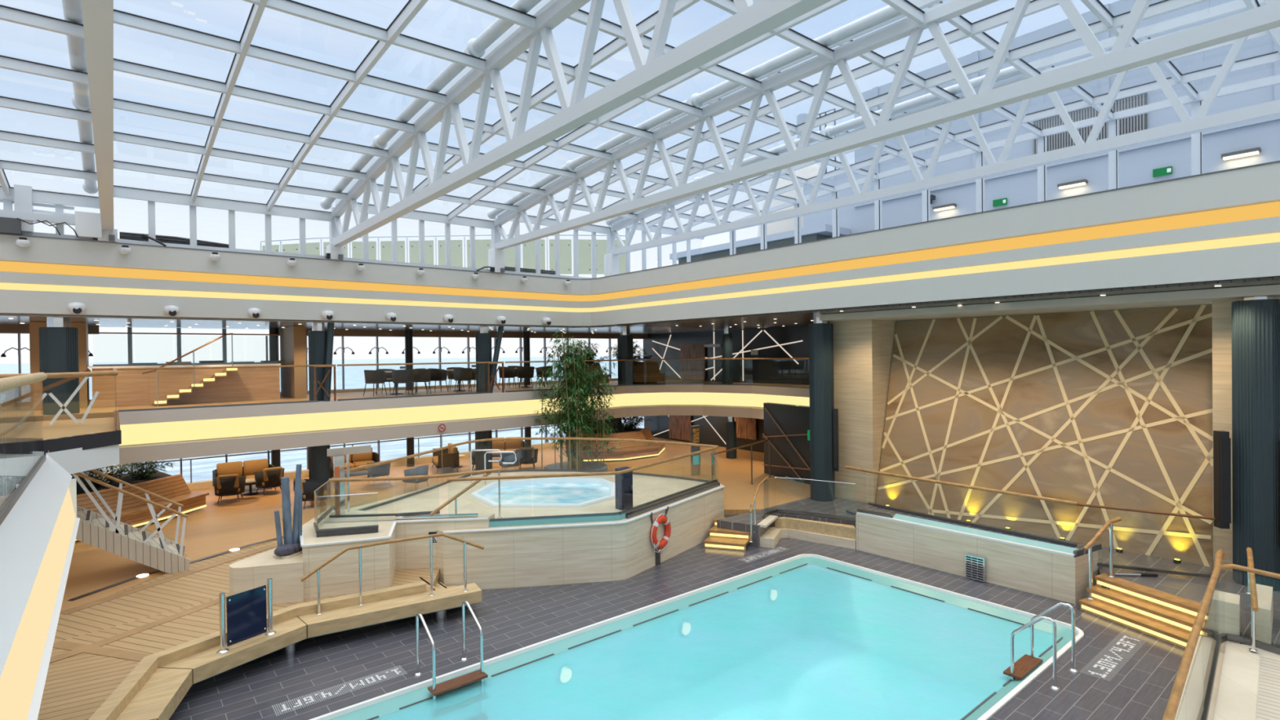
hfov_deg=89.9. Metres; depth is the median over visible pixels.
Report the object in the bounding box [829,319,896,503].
wall
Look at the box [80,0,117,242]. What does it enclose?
roof truss
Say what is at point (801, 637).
swimming pool
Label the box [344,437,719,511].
glass balustrade
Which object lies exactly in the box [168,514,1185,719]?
floor
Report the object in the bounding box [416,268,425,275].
spotlight
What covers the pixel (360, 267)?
spotlight
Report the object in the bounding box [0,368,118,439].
glass balustrade
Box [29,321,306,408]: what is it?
wood-paneled wall
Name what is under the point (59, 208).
window
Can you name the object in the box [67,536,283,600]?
trim
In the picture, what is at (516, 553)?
platform
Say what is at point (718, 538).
steps
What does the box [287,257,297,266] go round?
spotlight
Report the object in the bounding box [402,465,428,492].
lounge chair
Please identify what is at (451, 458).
sofa
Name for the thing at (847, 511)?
glass balustrade
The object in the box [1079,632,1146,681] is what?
depth marking
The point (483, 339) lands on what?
column
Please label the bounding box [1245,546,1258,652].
handrail
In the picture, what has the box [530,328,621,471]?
tree
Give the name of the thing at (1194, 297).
trim
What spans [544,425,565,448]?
window
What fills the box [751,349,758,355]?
notice
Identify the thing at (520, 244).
screen
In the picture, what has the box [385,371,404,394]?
round table
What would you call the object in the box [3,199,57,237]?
window
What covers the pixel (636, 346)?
palm plant
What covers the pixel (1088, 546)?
handrail
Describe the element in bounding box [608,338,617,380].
window
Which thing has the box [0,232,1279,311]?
light
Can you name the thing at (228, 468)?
cushion
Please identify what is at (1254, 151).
wall lamp
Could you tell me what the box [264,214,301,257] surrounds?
window
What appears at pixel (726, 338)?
column
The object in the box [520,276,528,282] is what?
spotlight
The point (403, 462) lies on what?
window
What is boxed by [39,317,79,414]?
column
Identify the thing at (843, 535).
bench
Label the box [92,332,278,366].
glass balustrade
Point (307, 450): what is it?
window
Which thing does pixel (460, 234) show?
handrail
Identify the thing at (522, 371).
tub chair
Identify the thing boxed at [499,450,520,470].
lounge chair
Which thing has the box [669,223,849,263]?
bulwark
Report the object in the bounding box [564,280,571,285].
spotlight
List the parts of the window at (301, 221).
sill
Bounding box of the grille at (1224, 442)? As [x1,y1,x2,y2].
[1219,437,1231,523]
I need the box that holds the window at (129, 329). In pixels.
[127,327,169,364]
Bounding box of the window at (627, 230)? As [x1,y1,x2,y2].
[625,228,630,272]
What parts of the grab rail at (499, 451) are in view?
rail, rail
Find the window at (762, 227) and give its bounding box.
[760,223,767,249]
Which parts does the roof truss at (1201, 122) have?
post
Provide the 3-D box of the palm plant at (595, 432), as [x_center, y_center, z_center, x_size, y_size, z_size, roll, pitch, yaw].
[-1.887,2.333,24.720,1.824,1.074,1.914,-1,1,-39]
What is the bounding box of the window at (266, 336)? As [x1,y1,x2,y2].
[265,335,308,395]
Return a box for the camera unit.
[929,194,935,204]
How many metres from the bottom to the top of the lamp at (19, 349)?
0.252 m
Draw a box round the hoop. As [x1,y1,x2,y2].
[817,108,835,173]
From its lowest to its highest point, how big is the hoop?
3.128 m
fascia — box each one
[0,162,1279,326]
[0,454,79,719]
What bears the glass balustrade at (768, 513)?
on the bench at (843, 535)
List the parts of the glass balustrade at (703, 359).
handrail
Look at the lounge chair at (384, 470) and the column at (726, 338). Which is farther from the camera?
the column at (726, 338)
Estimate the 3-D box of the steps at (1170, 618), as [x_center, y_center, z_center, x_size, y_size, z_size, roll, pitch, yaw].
[7.876,3.887,9.942,1.323,0.482,1.788,-1,1,-39]
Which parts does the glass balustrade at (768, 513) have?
handrail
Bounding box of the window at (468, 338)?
[466,337,498,386]
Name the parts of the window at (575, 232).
sill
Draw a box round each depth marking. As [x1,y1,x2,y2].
[271,665,407,715]
[737,546,789,563]
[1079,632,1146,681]
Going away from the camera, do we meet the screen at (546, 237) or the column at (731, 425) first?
the column at (731, 425)
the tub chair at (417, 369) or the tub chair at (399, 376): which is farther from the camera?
the tub chair at (417, 369)
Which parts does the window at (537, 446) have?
sill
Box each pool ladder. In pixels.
[413,600,488,700]
[1003,602,1078,690]
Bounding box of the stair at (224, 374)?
[152,368,238,404]
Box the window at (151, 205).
[147,200,191,248]
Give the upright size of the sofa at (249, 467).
0.843 m
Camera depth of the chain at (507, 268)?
21.54 m
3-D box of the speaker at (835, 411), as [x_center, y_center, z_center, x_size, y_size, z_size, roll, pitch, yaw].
[5.043,2.061,16.527,0.229,1.600,0.222,-1,1,-39]
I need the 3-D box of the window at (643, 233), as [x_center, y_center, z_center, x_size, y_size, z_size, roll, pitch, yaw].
[0.421,-3.915,24.621,0.818,2.090,0.120,-1,1,-39]
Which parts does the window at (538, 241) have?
sill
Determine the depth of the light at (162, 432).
18.37 m
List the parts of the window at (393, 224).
sill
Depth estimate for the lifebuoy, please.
13.07 m
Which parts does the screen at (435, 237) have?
post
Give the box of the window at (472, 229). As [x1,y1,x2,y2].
[469,226,491,271]
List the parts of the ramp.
rail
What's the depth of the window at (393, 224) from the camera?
18.43 m
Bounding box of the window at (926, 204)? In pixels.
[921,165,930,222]
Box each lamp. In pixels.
[0,346,29,356]
[333,346,354,354]
[368,346,388,354]
[432,346,450,353]
[462,346,475,353]
[539,346,553,352]
[932,203,956,211]
[1057,178,1088,189]
[1221,146,1261,159]
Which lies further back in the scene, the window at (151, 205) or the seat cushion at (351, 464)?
the seat cushion at (351, 464)
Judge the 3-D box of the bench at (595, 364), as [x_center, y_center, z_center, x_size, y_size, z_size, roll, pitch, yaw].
[-1.988,0.550,24.445,1.550,0.880,0.800,-1,1,-39]
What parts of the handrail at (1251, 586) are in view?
post, rail, post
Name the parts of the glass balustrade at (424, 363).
handrail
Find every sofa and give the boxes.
[212,458,275,488]
[329,447,378,470]
[431,443,459,474]
[492,436,525,457]
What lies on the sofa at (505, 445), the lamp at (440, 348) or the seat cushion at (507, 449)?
the seat cushion at (507, 449)
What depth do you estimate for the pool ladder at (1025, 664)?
8.56 m
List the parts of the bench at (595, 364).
panel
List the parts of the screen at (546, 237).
post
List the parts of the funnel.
casing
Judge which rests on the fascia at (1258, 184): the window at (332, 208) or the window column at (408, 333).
the window at (332, 208)
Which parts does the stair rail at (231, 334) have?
post, rail, post, post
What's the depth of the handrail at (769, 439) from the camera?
19.02 m
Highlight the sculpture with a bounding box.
[272,464,302,559]
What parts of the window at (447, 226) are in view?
sill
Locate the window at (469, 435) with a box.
[468,431,471,451]
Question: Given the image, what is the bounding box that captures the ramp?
[1174,564,1279,719]
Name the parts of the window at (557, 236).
sill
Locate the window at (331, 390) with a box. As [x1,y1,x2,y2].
[306,336,345,394]
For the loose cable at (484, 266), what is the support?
on the trim at (1276, 161)
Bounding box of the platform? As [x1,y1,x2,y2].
[350,471,724,590]
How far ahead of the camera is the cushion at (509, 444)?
24.08 m
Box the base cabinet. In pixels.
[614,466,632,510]
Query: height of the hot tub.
0.855 m
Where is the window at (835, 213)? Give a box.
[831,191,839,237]
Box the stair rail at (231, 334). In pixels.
[142,333,233,406]
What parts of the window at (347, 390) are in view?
sill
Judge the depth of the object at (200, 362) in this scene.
17.78 m
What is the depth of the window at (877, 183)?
20.31 m
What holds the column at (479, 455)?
on the floor at (215, 528)
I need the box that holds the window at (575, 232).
[573,229,592,279]
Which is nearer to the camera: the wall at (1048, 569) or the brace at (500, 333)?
the wall at (1048, 569)
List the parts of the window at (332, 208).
sill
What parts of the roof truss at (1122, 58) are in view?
post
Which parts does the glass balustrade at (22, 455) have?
glass panel, glass panel, handrail, glass panel, glass panel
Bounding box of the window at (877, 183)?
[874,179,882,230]
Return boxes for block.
[299,508,494,599]
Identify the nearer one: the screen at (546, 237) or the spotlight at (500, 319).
the spotlight at (500, 319)
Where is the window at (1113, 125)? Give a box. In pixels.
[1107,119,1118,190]
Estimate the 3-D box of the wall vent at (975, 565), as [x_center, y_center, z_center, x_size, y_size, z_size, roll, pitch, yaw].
[6.277,3.892,11.998,0.038,0.440,0.340,-1,1,-39]
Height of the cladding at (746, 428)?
1.800 m
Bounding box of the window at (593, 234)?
[591,231,596,278]
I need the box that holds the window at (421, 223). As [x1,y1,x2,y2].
[418,220,447,268]
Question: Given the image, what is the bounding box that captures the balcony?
[43,410,121,474]
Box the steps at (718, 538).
[703,516,750,551]
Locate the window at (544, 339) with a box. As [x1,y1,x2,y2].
[543,337,564,383]
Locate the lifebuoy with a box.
[650,513,671,552]
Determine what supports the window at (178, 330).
on the floor at (97, 412)
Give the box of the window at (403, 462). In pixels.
[377,440,406,466]
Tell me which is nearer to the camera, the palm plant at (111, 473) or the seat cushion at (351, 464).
the palm plant at (111, 473)
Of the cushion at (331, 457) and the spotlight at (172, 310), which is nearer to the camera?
the spotlight at (172, 310)
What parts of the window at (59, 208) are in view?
sill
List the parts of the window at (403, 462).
sill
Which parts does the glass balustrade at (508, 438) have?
handrail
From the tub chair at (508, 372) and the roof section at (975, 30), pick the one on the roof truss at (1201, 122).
the roof section at (975, 30)
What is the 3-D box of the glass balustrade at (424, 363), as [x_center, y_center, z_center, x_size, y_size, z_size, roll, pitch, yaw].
[-6.496,0.587,18.865,4.500,1.000,0.052,-1,1,-39]
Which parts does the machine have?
post, rail, rail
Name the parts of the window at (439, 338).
sill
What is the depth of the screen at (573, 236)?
24.92 m
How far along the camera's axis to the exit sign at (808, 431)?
18.68 m
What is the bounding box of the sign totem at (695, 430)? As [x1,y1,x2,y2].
[690,425,700,475]
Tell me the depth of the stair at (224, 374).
16.83 m
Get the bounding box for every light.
[0,201,1279,301]
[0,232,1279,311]
[119,392,809,445]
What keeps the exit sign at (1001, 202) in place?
attached to the glass wall at (1136, 164)
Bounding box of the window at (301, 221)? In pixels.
[298,217,328,259]
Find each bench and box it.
[75,471,208,540]
[88,581,481,719]
[565,362,608,385]
[565,426,666,461]
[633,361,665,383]
[756,515,856,549]
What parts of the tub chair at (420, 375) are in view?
seat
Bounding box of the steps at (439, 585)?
[420,577,456,590]
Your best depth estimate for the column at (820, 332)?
16.46 m
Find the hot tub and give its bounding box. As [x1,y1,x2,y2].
[470,477,615,506]
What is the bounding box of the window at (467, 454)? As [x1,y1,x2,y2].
[440,435,471,458]
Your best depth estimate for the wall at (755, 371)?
26.00 m
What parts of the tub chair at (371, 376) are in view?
seat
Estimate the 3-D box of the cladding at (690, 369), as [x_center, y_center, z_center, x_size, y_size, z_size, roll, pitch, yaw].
[2.296,0.077,27.967,0.055,1.550,1.500,-1,1,-39]
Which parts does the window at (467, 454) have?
sill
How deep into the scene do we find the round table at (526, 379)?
23.91 m
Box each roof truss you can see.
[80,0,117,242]
[325,0,831,260]
[488,0,1279,272]
[604,23,1279,276]
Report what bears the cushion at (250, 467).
on the sofa at (249, 467)
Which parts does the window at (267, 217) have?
sill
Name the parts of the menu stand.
stem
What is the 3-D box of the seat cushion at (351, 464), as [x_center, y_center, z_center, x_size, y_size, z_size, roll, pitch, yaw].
[-9.782,3.493,21.058,0.650,0.150,0.610,-1,1,-34]
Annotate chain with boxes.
[119,231,228,248]
[504,266,555,275]
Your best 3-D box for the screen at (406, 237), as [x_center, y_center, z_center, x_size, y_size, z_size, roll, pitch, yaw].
[-8.511,-3.722,24.816,0.814,2.050,0.707,-1,1,-39]
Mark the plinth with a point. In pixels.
(251, 572)
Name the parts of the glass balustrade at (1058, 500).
handrail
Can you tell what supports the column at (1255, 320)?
on the floor at (1188, 587)
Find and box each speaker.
[832,408,839,471]
[1213,430,1231,528]
[1278,440,1279,546]
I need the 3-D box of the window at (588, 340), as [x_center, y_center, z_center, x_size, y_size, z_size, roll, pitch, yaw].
[-1.760,0.092,28.912,1.170,2.120,0.310,-1,1,-39]
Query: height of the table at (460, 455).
0.400 m
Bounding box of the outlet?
[704,343,720,346]
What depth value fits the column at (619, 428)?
24.86 m
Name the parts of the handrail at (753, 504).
post, post, rail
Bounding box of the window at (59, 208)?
[55,204,97,240]
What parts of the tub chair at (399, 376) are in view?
seat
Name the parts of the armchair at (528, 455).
seat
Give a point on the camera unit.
(931, 197)
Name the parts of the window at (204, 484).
post, sill, window rail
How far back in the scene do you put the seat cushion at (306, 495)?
16.56 m
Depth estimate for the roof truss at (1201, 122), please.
13.40 m
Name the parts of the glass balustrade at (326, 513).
glass panel, handrail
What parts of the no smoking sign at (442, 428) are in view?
stem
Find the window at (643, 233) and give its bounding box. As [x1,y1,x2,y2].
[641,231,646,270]
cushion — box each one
[216,461,243,475]
[217,474,239,488]
[243,458,268,475]
[245,474,254,479]
[262,466,282,481]
[293,478,306,493]
[302,489,327,498]
[329,454,351,462]
[344,462,354,469]
[351,447,372,461]
[352,460,374,466]
[402,478,428,483]
[431,455,438,462]
[434,458,438,466]
[448,443,452,453]
[450,446,457,453]
[492,437,505,448]
[492,448,505,455]
[499,461,519,467]
[505,436,523,448]
[505,448,519,451]
[519,447,534,457]
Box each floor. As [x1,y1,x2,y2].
[37,437,810,719]
[43,379,809,421]
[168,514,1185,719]
[716,497,1279,647]
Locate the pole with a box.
[1114,573,1158,576]
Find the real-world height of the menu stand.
1.440 m
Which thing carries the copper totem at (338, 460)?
on the platform
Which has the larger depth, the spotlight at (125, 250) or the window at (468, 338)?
the window at (468, 338)
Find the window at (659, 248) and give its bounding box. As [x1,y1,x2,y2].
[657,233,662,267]
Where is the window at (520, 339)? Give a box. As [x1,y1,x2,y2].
[519,337,548,384]
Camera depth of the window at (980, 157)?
17.91 m
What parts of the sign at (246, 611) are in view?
post, post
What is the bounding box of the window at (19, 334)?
[17,333,21,373]
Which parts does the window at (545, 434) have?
sill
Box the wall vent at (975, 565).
[965,553,985,582]
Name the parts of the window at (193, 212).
sill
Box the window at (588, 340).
[587,338,613,381]
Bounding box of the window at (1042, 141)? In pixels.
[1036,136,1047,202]
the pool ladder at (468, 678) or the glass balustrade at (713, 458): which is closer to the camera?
the pool ladder at (468, 678)
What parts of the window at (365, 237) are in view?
sill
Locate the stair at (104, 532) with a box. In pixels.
[72,469,190,573]
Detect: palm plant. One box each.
[83,462,140,487]
[115,460,177,479]
[560,340,609,365]
[569,419,616,434]
[609,340,653,364]
[618,416,653,431]
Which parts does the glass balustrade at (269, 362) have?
handrail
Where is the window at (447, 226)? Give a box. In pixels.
[444,223,472,271]
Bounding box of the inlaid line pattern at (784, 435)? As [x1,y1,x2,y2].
[762,407,810,482]
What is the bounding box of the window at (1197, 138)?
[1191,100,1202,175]
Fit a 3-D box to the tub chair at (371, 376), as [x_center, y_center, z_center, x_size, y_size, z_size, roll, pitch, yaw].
[-8.166,0.701,19.732,0.623,0.802,0.605,0,1,31]
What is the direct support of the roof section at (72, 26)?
on the roof truss at (97, 15)
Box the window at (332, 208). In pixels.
[331,207,364,262]
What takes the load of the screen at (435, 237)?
hanging from the handrail at (460, 234)
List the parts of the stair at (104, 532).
handrail, handrail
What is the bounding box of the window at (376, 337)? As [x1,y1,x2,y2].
[375,336,405,391]
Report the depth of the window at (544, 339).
27.14 m
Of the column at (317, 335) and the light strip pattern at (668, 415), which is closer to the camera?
the column at (317, 335)
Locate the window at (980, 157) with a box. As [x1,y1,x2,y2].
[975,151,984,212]
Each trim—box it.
[0,160,1279,279]
[0,324,648,338]
[48,541,284,663]
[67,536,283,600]
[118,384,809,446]
[119,404,763,463]
[819,284,1279,321]
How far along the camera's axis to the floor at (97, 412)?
19.73 m
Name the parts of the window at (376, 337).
sill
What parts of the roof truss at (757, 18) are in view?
post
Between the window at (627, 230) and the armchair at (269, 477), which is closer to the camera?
the armchair at (269, 477)
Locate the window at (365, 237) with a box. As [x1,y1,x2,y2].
[362,213,393,264]
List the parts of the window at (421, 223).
sill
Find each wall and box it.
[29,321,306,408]
[643,325,808,453]
[763,402,810,484]
[803,0,1279,234]
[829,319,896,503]
[855,506,1102,604]
[1212,297,1279,572]
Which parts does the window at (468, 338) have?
sill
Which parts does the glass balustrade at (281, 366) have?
handrail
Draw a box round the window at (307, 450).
[306,446,308,469]
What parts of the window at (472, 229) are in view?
sill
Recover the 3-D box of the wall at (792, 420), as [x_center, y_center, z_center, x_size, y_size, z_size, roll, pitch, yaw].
[4.851,2.742,19.125,1.300,2.700,3.600,-1,1,-39]
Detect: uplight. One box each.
[1115,547,1123,552]
[1173,558,1181,564]
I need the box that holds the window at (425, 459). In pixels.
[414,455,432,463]
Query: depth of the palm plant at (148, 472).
16.61 m
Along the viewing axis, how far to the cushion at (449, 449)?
22.37 m
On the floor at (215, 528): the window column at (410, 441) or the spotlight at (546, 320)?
the window column at (410, 441)
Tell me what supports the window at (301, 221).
on the fascia at (1258, 184)
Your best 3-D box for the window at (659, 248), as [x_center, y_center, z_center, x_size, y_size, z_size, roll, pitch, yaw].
[1.026,-3.926,25.119,0.818,2.090,0.120,-1,1,-39]
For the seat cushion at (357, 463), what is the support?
on the sofa at (358, 460)
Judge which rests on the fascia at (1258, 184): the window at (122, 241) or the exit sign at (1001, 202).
the window at (122, 241)
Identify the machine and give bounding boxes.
[0,184,102,238]
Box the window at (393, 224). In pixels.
[391,218,421,266]
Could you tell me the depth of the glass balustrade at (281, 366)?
15.61 m
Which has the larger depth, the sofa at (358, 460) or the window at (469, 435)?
the window at (469, 435)
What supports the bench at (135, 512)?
on the floor at (215, 528)
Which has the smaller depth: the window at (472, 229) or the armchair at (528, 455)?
the window at (472, 229)
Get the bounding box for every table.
[242,478,259,495]
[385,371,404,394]
[446,369,466,391]
[449,454,465,467]
[515,367,537,387]
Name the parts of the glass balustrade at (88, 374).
handrail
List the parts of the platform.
plate, lifebuoy bracket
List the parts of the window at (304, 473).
sill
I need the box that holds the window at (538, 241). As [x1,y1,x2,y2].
[535,226,557,277]
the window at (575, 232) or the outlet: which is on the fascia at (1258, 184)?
the window at (575, 232)
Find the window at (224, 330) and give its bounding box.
[222,328,226,362]
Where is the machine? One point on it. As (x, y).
(87, 224)
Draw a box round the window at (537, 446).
[520,426,549,448]
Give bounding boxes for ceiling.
[0,276,1279,333]
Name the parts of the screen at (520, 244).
post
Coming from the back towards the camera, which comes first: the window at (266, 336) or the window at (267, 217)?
the window at (266, 336)
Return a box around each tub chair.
[363,369,386,396]
[375,368,394,394]
[391,369,413,395]
[405,368,426,391]
[411,368,431,394]
[427,368,448,392]
[446,367,464,390]
[453,368,472,392]
[468,368,475,391]
[498,366,515,387]
[506,365,524,386]
[516,366,534,388]
[535,365,552,387]
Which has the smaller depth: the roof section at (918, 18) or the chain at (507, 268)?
the roof section at (918, 18)
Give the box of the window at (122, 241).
[117,239,150,244]
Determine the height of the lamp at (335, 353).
0.252 m
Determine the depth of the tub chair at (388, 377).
21.20 m
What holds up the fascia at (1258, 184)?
attached to the ceiling
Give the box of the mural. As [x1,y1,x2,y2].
[875,304,1213,567]
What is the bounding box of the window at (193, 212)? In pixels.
[189,205,230,251]
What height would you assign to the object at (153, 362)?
0.070 m
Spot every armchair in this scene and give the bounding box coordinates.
[213,474,246,503]
[253,466,284,495]
[293,478,327,509]
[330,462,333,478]
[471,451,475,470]
[515,447,537,469]
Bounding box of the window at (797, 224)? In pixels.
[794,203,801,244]
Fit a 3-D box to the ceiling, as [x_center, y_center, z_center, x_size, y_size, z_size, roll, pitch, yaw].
[-3.271,-1.043,10.258,32.000,0.040,28.000,-1,1,-39]
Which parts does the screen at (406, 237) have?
post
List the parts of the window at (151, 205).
sill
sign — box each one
[216,577,275,653]
[428,531,436,544]
[438,423,445,474]
[807,430,809,440]
[992,197,1007,206]
[1152,165,1172,177]
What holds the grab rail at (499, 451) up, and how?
on the platform
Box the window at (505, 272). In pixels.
[493,217,517,274]
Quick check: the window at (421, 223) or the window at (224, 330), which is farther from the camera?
the window at (224, 330)
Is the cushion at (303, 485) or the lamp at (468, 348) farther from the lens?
the lamp at (468, 348)
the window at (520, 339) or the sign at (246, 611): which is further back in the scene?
the window at (520, 339)
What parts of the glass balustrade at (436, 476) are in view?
handrail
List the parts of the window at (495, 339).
sill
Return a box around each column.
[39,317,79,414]
[71,473,83,493]
[269,328,279,360]
[271,449,280,466]
[308,322,327,400]
[308,444,330,500]
[404,329,413,390]
[406,437,414,466]
[475,326,492,392]
[475,430,492,471]
[523,332,530,385]
[524,426,531,447]
[605,417,622,432]
[617,328,633,385]
[721,327,733,383]
[725,417,736,458]
[808,315,835,502]
[1231,295,1279,591]
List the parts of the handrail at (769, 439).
rail, post, post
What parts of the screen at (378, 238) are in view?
post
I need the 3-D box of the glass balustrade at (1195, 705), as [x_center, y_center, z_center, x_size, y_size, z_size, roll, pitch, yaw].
[6.099,3.187,5.195,7.938,1.042,3.296,-1,1,-39]
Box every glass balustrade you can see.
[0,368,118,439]
[0,372,47,525]
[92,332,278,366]
[116,364,317,412]
[313,477,378,533]
[328,467,501,517]
[337,361,490,400]
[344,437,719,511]
[447,446,717,521]
[505,357,809,392]
[711,452,715,479]
[762,476,855,520]
[845,465,1078,546]
[845,468,866,515]
[1077,502,1215,577]
[1162,549,1279,719]
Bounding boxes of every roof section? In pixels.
[0,0,99,208]
[113,0,582,222]
[335,0,991,229]
[497,0,1260,234]
[612,0,1279,239]
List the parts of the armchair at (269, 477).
seat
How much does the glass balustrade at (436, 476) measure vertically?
0.740 m
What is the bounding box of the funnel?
[757,113,825,236]
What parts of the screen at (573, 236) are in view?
post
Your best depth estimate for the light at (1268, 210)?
14.31 m
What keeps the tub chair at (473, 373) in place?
on the floor at (97, 412)
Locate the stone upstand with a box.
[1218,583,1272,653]
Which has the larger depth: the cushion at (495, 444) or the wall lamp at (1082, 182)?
the cushion at (495, 444)
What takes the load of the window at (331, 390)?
on the floor at (97, 412)
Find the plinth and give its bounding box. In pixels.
[228,548,303,604]
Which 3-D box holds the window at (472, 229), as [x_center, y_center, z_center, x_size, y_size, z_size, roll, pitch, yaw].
[-4.950,-3.487,20.206,0.835,1.430,0.120,-1,1,-39]
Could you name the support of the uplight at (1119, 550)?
on the floor at (1188, 587)
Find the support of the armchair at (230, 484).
on the floor at (215, 528)
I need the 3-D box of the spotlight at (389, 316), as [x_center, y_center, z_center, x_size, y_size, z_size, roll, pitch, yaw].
[-7.063,-1.222,18.208,0.300,0.258,0.300,-1,1,-39]
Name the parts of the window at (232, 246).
sill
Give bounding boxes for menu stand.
[326,444,371,511]
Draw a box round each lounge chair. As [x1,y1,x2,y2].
[366,461,390,486]
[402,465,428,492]
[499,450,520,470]
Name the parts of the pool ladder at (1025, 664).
grab rail, grab rail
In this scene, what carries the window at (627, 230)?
on the ceiling
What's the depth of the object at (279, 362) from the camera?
18.78 m
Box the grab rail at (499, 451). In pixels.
[470,448,516,484]
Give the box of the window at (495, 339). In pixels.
[493,337,524,385]
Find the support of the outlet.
attached to the wall at (755, 371)
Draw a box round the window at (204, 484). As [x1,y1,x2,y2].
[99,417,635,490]
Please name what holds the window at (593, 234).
on the ceiling
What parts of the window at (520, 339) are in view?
sill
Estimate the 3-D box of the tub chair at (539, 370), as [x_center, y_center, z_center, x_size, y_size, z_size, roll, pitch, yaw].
[-3.519,0.615,23.662,0.605,0.802,0.623,-1,0,21]
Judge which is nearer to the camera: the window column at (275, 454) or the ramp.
the ramp
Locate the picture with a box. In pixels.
[693,427,699,443]
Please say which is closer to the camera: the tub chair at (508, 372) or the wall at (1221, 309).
the wall at (1221, 309)
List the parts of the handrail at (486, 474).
post, post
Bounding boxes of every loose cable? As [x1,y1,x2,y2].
[142,233,166,246]
[476,266,493,271]
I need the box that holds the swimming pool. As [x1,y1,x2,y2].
[309,553,1084,719]
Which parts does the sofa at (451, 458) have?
seat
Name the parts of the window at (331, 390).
sill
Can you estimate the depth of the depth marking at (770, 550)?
13.68 m
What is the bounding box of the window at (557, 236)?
[555,233,576,278]
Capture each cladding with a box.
[669,415,691,440]
[680,343,705,379]
[733,417,756,439]
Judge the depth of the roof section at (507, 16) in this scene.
10.87 m
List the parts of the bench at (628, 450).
panel, seat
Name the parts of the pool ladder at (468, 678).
grab rail, grab rail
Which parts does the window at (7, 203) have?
sill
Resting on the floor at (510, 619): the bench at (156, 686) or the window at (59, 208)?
the bench at (156, 686)
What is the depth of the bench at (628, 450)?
23.95 m
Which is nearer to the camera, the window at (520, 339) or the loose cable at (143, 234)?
the loose cable at (143, 234)
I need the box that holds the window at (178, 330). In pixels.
[176,328,181,361]
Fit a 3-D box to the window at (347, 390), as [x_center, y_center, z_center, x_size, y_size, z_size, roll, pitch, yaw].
[-9.735,0.237,22.358,1.170,2.120,0.310,-1,1,-39]
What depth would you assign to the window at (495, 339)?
25.73 m
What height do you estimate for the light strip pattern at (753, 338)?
2.070 m
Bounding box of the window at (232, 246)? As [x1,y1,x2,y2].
[228,209,266,254]
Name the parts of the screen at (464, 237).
post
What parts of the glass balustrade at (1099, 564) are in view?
handrail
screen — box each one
[42,368,98,425]
[280,241,297,252]
[313,364,336,400]
[377,238,402,260]
[406,237,431,262]
[435,236,459,265]
[463,236,488,267]
[487,361,504,392]
[520,244,542,271]
[546,236,569,270]
[573,235,590,276]
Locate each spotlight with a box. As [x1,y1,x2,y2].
[15,237,31,247]
[67,302,85,313]
[118,244,132,254]
[136,573,148,577]
[164,305,179,315]
[208,252,221,261]
[229,547,239,551]
[247,307,261,318]
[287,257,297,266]
[321,310,333,319]
[355,263,365,271]
[386,312,396,321]
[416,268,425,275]
[443,314,453,322]
[471,272,479,279]
[496,315,506,324]
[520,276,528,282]
[542,317,551,324]
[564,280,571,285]
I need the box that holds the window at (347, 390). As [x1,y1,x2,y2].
[341,336,380,392]
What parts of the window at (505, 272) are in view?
sill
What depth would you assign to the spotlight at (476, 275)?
19.69 m
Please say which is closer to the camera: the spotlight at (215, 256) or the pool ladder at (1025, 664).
the pool ladder at (1025, 664)
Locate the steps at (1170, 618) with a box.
[1078,573,1208,648]
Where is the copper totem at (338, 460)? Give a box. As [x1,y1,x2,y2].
[333,455,345,515]
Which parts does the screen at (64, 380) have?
rail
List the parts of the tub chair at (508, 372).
seat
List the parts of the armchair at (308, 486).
seat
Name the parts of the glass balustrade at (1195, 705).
glass panel, handrail, glass panel, glass panel, glass panel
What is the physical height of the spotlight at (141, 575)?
0.016 m
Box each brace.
[323,322,334,401]
[487,325,503,392]
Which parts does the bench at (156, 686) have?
leg, leg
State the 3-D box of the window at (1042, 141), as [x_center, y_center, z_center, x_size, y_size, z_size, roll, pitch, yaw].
[10.999,-4.292,16.209,0.185,3.070,1.630,-1,1,-39]
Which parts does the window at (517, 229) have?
sill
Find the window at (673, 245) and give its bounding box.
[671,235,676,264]
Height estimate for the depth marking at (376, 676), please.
0.002 m
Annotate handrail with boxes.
[260,234,625,242]
[299,533,484,614]
[430,471,502,518]
[712,438,772,484]
[749,475,768,542]
[1083,516,1121,599]
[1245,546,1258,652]
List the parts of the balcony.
floor plate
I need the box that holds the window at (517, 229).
[514,222,537,275]
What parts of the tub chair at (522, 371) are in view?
seat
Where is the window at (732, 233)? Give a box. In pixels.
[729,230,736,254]
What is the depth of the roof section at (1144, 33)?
15.18 m
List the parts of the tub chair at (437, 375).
seat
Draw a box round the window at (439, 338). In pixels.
[438,337,471,387]
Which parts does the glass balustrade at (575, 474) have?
handrail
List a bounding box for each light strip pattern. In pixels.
[652,329,802,381]
[653,415,725,444]
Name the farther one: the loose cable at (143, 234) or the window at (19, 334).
the window at (19, 334)
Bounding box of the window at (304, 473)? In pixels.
[266,450,309,478]
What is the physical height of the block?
1.382 m
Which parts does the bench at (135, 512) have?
seat, panel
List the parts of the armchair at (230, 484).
seat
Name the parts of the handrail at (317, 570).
post, post, rail, post, post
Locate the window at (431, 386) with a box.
[413,385,443,389]
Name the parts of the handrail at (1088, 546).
post, rail, post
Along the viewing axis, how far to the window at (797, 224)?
22.70 m

